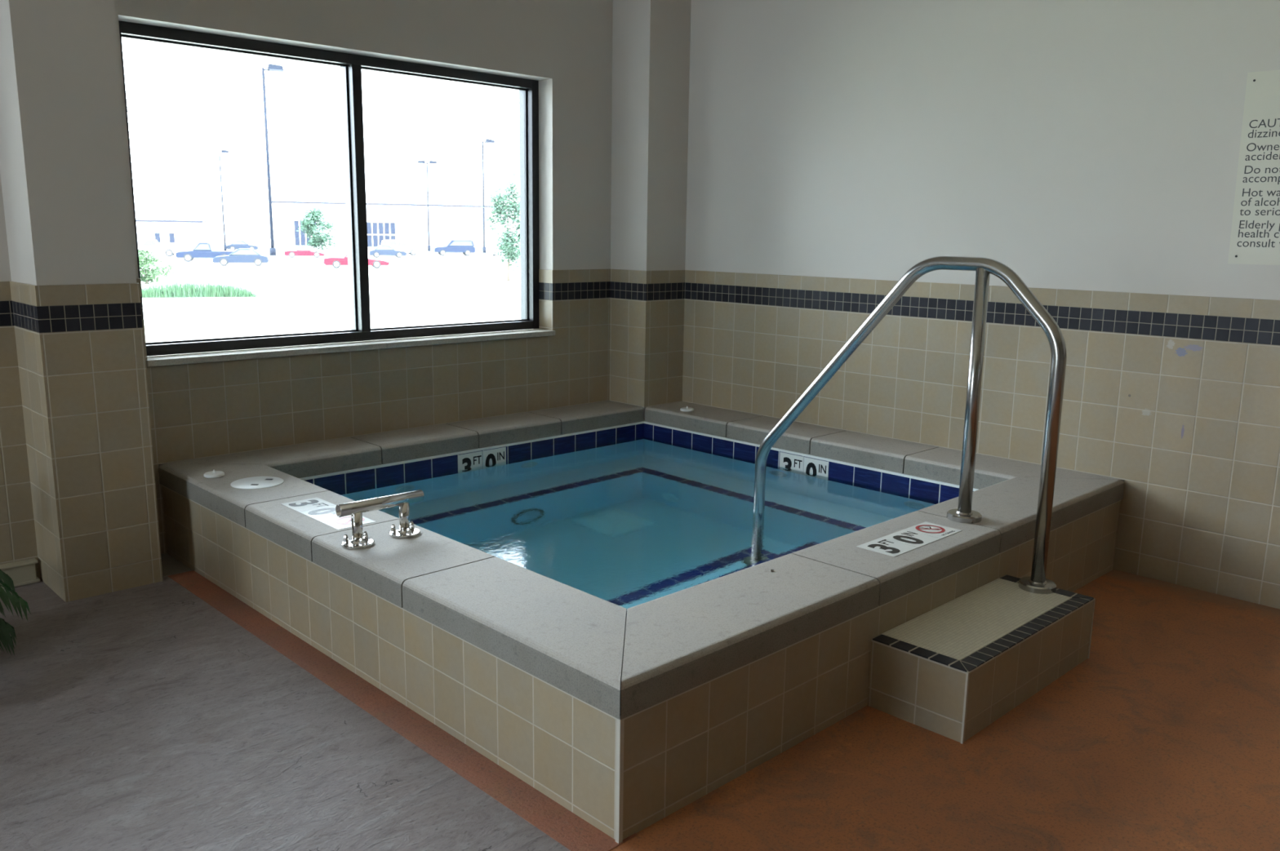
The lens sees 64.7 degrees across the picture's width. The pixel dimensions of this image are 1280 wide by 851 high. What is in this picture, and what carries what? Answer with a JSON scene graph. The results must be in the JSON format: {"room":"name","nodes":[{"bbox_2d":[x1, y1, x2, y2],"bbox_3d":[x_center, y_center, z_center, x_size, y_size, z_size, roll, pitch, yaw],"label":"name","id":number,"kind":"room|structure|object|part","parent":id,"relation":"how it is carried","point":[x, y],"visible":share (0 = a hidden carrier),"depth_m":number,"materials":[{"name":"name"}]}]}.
{"room":"indoor hot tub room","nodes":[
{"label":"indoor hot tub room","id":0,"kind":"room"},
{"bbox_2d":[0,0,613,579],"bbox_3d":[-3.527,-0.824,2.901,10.142,3.595,0.194,-10,15,-43],"label":"wall","id":1,"kind":"structure","parent":0,"point":[197,411],"depth_m":5.13,"materials":[{"name":"beige paint"}]},
{"bbox_2d":[0,558,39,589],"bbox_3d":[-2.700,0.632,3.848,0.720,0.096,0.048,-10,15,-43],"label":"baseboard","id":2,"kind":"structure","parent":1,"relation":"attached to","point":[22,573],"depth_m":4.04,"materials":[{"name":"beige tile"}]},
{"bbox_2d":[118,20,555,367],"bbox_3d":[-1.369,-1.097,5.008,2.231,1.415,0.266,-10,15,-43],"label":"window","id":3,"kind":"structure","parent":1,"relation":"in","point":[184,352],"depth_m":5.03,"materials":[{"name":"black metal"}]},
{"bbox_3d":[-1.338,-0.407,5.098,2.231,0.028,0.149,-10,15,-43],"label":"sill","id":4,"kind":"part","parent":3,"relation":"part of","materials":[{"name":"stone"}]},
{"bbox_3d":[-1.032,-1.188,5.434,1.048,1.294,0.012,-10,15,-43],"label":"pane","id":5,"kind":"part","parent":3,"relation":"part of","materials":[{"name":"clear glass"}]},
{"bbox_2d":[168,570,637,850],"bbox_3d":[-0.981,0.882,3.324,0.159,0.157,2.636,-10,15,-43],"label":"floor border","id":6,"kind":"structure","parent":0,"point":[551,818],"depth_m":2.93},
{"bbox_2d":[0,553,1279,850],"bbox_3d":[-0.621,1.475,0.267,9.831,0.159,8.238,-10,15,-43],"label":"floor","id":7,"kind":"structure","parent":0,"point":[1166,738],"depth_m":2.78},
{"bbox_2d":[0,568,31,655],"bbox_3d":[-2.475,0.531,3.155,0.990,0.592,1.043,-3,12,-20],"label":"potted palm","id":8,"kind":"object","parent":7,"relation":"on","point":[6,629],"visible":1,"depth_m":3.31,"materials":[{"name":"green plant"}]},
{"bbox_2d":[0,0,163,602],"bbox_3d":[-2.179,-0.981,3.818,0.358,3.595,0.362,-10,15,-43],"label":"wall pier","id":9,"kind":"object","parent":7,"relation":"on","point":[75,292],"visible":0.96,"depth_m":3.78,"materials":[{"name":"beige paint"}]},
{"bbox_2d":[158,400,1124,844],"bbox_3d":[-0.008,0.771,4.484,2.980,1.218,2.943,-10,15,-43],"label":"hot tub","id":10,"kind":"object","parent":7,"relation":"on","point":[624,719],"depth_m":3.10,"materials":[{"name":"beige tile"}]},
{"bbox_3d":[-1.767,0.197,4.190,0.080,0.028,0.080,-10,15,-43],"label":"water fill cap","id":11,"kind":"part","parent":10,"relation":"part of","materials":[{"name":"white plastic"}]},
{"bbox_2d":[230,476,284,489],"bbox_3d":[-1.550,0.230,4.091,0.202,0.006,0.202,-10,15,-43],"label":"lid","id":12,"kind":"object","parent":10,"relation":"on","point":[254,482],"visible":1,"depth_m":4.08,"materials":[{"name":"white plastic"}]},
{"bbox_2d":[335,489,424,549],"bbox_3d":[-0.861,0.309,3.366,0.305,0.145,0.104,-10,15,-43],"label":"grab bar","id":13,"kind":"object","parent":10,"relation":"on","point":[359,540],"visible":1,"depth_m":3.34,"materials":[{"name":"silver metal"}]},
{"bbox_3d":[-0.925,0.333,3.307,0.035,0.106,0.035,-10,15,-43],"label":"post","id":14,"kind":"part","parent":13,"relation":"part of","materials":[{"name":"silver metal"}]},
{"bbox_3d":[-0.799,0.312,3.427,0.035,0.106,0.035,-10,15,-43],"label":"post","id":15,"kind":"part","parent":13,"relation":"part of","materials":[{"name":"silver metal"}]},
{"bbox_2d":[335,436,942,608],"bbox_3d":[-0.015,0.837,4.526,2.320,0.948,2.303,-10,15,-43],"label":"water","id":16,"kind":"object","parent":10,"relation":"in","point":[627,524],"visible":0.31,"depth_m":4.40,"materials":[{"name":"blue liquid"}]},
{"bbox_3d":[0.275,-0.100,5.886,0.080,0.028,0.080,-10,15,-43],"label":"water fill cap","id":17,"kind":"part","parent":10,"relation":"part of","materials":[{"name":"white plastic"}]},
{"bbox_2d":[753,256,1066,594],"bbox_3d":[0.962,0.252,3.949,0.129,1.814,1.384,-10,15,-43],"label":"handrail","id":18,"kind":"object","parent":10,"relation":"on","point":[1037,583],"visible":0.92,"depth_m":3.58,"materials":[{"name":"grey metal"}]},
{"bbox_3d":[1.201,-0.105,3.639,0.048,0.914,0.048,-10,15,-43],"label":"post","id":19,"kind":"part","parent":18,"relation":"part of","materials":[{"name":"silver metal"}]},
{"bbox_2d":[867,574,1095,744],"bbox_3d":[1.131,0.729,3.291,0.880,0.221,0.321,-10,15,-43],"label":"step","id":20,"kind":"structure","parent":7,"relation":"on","point":[953,669],"depth_m":3.09,"materials":[{"name":"beige tile"}]},
{"bbox_2d":[608,0,691,419],"bbox_3d":[0.057,-1.603,5.937,0.334,3.110,0.316,-10,15,-43],"label":"column","id":21,"kind":"structure","parent":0,"point":[651,38],"depth_m":5.88,"materials":[{"name":"beige paint"}]},
{"bbox_2d":[682,0,1279,608],"bbox_3d":[3.038,-0.807,3.309,0.163,3.595,8.394,-10,15,-43],"label":"wall","id":22,"kind":"structure","parent":0,"point":[1088,150],"depth_m":4.59,"materials":[{"name":"beige paint"}]},
{"bbox_2d":[1227,70,1279,265],"bbox_3d":[2.572,-0.939,3.660,0.007,0.720,0.743,-10,15,-43],"label":"caution sign","id":23,"kind":"object","parent":22,"relation":"attached to","point":[1255,238],"visible":1,"depth_m":3.87,"materials":[{"name":"beige plastic"}]},
{"label":"outside","id":24,"kind":"structure","parent":0,"visible":0},
{"bbox_2d":[140,235,519,271],"bbox_3d":[-106.229,-32.685,180.473,420.000,0.200,252.000,-10,15,-43],"label":"ground","id":25,"kind":"structure","parent":24,"point":[425,258],"depth_m":107.21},
{"bbox_2d":[137,239,180,256],"bbox_3d":[-52.790,-19.278,109.564,5.398,1.800,3.729,-10,15,-43],"label":"pickup truck","id":26,"kind":"object","parent":25,"relation":"on","point":[153,244],"visible":0.57,"depth_m":109.00,"materials":[{"name":"white paint"}]},
{"bbox_2d":[135,219,207,251],"bbox_3d":[-63.192,-25.462,135.222,12.492,3.950,12.492,-10,15,-43],"label":"building","id":27,"kind":"structure","parent":25,"relation":"on","point":[185,235],"depth_m":131.32,"materials":[{"name":"white"}]},
{"bbox_2d":[175,242,233,262],"bbox_3d":[-41.056,-16.409,95.604,5.398,1.780,3.729,-10,15,-43],"label":"pickup truck","id":28,"kind":"object","parent":25,"relation":"on","point":[202,250],"visible":0.68,"depth_m":94.75,"materials":[{"name":"black paint"}]},
{"bbox_2d":[218,150,228,251],"bbox_3d":[-54.771,-29.778,134.024,1.430,13.120,1.152,-10,15,-43],"label":"lamp","id":29,"kind":"object","parent":25,"relation":"on","point":[222,151],"visible":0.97,"depth_m":133.85,"materials":[{"name":"black metal"}]},
{"bbox_2d":[212,248,268,266],"bbox_3d":[-34.608,-14.616,87.567,4.762,1.480,3.433,-10,15,-43],"label":"sedan","id":30,"kind":"object","parent":25,"relation":"on","point":[241,255],"visible":1,"depth_m":86.88,"materials":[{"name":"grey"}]},
{"bbox_2d":[226,240,258,251],"bbox_3d":[-53.993,-24.407,137.186,4.309,1.400,3.222,-10,15,-43],"label":"sedan","id":31,"kind":"object","parent":25,"relation":"on","point":[236,245],"visible":0.88,"depth_m":136.32,"materials":[{"name":"blue metal"}]},
{"bbox_2d":[262,63,284,255],"bbox_3d":[-41.782,-30.493,116.765,2.718,21.418,2.188,-10,15,-43],"label":"lamp","id":32,"kind":"object","parent":25,"relation":"on","point":[271,67],"visible":1,"depth_m":116.23,"materials":[{"name":"black"}]},
{"bbox_2d":[284,246,324,257],"bbox_3d":[-37.544,-19.406,112.976,4.573,1.200,3.342,-10,15,-43],"label":"sports car","id":33,"kind":"object","parent":25,"relation":"on","point":[303,251],"visible":1,"depth_m":112.19,"materials":[{"name":"red paint"}]},
{"bbox_2d":[296,203,340,251],"bbox_3d":[-37.857,-22.864,117.664,4.798,6.218,6.425,-10,15,-43],"label":"tree","id":34,"kind":"object","parent":25,"relation":"on","point":[308,220],"visible":1,"depth_m":116.71,"materials":[{"name":"green plant"}]},
{"bbox_2d":[368,244,406,257],"bbox_3d":[-29.406,-20.275,117.581,4.490,1.400,3.306,-10,15,-43],"label":"sedan","id":35,"kind":"object","parent":25,"relation":"on","point":[381,250],"visible":1,"depth_m":116.77,"materials":[{"name":"blue metal"}]},
{"bbox_2d":[271,200,519,249],"bbox_3d":[-38.399,-33.540,170.348,44.213,7.250,27.284,-10,15,-43],"label":"building","id":36,"kind":"structure","parent":25,"relation":"on","point":[408,223],"depth_m":165.22,"materials":[{"name":"white"}]},
{"bbox_2d":[381,240,417,253],"bbox_3d":[-32.312,-23.929,135.287,4.948,1.800,3.520,-10,15,-43],"label":"suv","id":37,"kind":"object","parent":25,"relation":"on","point":[392,243],"visible":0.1,"depth_m":134.17,"materials":[{"name":"white paint"}]},
{"bbox_2d":[391,240,421,255],"bbox_3d":[-30.440,-22.561,128.320,5.217,1.800,3.644,-10,15,-43],"label":"pickup truck","id":38,"kind":"object","parent":25,"relation":"on","point":[402,246],"visible":0.54,"depth_m":127.75,"materials":[{"name":"white paint"}]},
{"bbox_2d":[417,160,436,251],"bbox_3d":[-31.753,-32.850,151.351,2.980,13.264,2.104,-10,15,-43],"label":"lamp","id":39,"kind":"object","parent":25,"relation":"on","point":[418,162],"visible":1,"depth_m":151.04,"materials":[{"name":"black metal"}]},
{"bbox_2d":[432,240,475,256],"bbox_3d":[-23.908,-22.869,129.888,5.401,2.000,3.731,-10,15,-43],"label":"suv","id":40,"kind":"object","parent":25,"relation":"on","point":[466,247],"visible":0.99,"depth_m":129.28,"materials":[{"name":"blue paint"}]},
{"bbox_2d":[481,138,494,253],"bbox_3d":[-21.542,-32.734,144.530,2.002,15.908,1.613,-10,15,-43],"label":"lamp","id":41,"kind":"object","parent":25,"relation":"on","point":[486,140],"visible":0.98,"depth_m":144.19,"materials":[{"name":"black metal"}]},
{"bbox_2d":[487,244,517,256],"bbox_3d":[-17.388,-22.704,131.116,4.762,1.400,3.433,-10,15,-43],"label":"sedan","id":42,"kind":"object","parent":25,"relation":"on","point":[490,251],"visible":0.42,"depth_m":129.95,"materials":[{"name":"white paint"}]},
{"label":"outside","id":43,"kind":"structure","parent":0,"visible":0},
{"bbox_2d":[141,265,531,356],"bbox_3d":[7.466,-8.935,65.686,420.000,0.200,74.600,-10,15,-43],"label":"ground","id":44,"kind":"structure","parent":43,"point":[300,300],"depth_m":46.60,"materials":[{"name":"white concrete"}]},
{"bbox_2d":[137,247,176,284],"bbox_3d":[-28.556,-9.231,58.639,3.272,2.356,3.100,-10,15,-43],"label":"shrub","id":45,"kind":"object","parent":44,"relation":"on","point":[145,263],"visible":0.66,"depth_m":58.37,"materials":[{"name":"green plant"}]},
{"bbox_2d":[141,278,259,297],"bbox_3d":[-21.559,-6.689,48.768,5.924,0.950,1.290,-3,11,-19],"label":"grass","id":46,"kind":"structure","parent":44,"relation":"on","point":[188,290],"depth_m":48.53,"materials":[{"name":"green plant"}]},
{"bbox_2d":[323,253,389,268],"bbox_3d":[-24.237,-14.183,86.265,5.379,1.420,1.800,-3,12,-19],"label":"sports car","id":47,"kind":"object","parent":44,"relation":"on","point":[335,262],"visible":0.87,"depth_m":85.20,"materials":[{"name":"red paint"}]},
{"bbox_2d":[479,173,520,281],"bbox_3d":[-8.749,-13.274,67.824,3.562,7.054,3.462,-10,15,-43],"label":"tree","id":48,"kind":"object","parent":44,"relation":"on","point":[508,247],"visible":0.89,"depth_m":67.11,"materials":[{"name":"green plant"}]}
]}

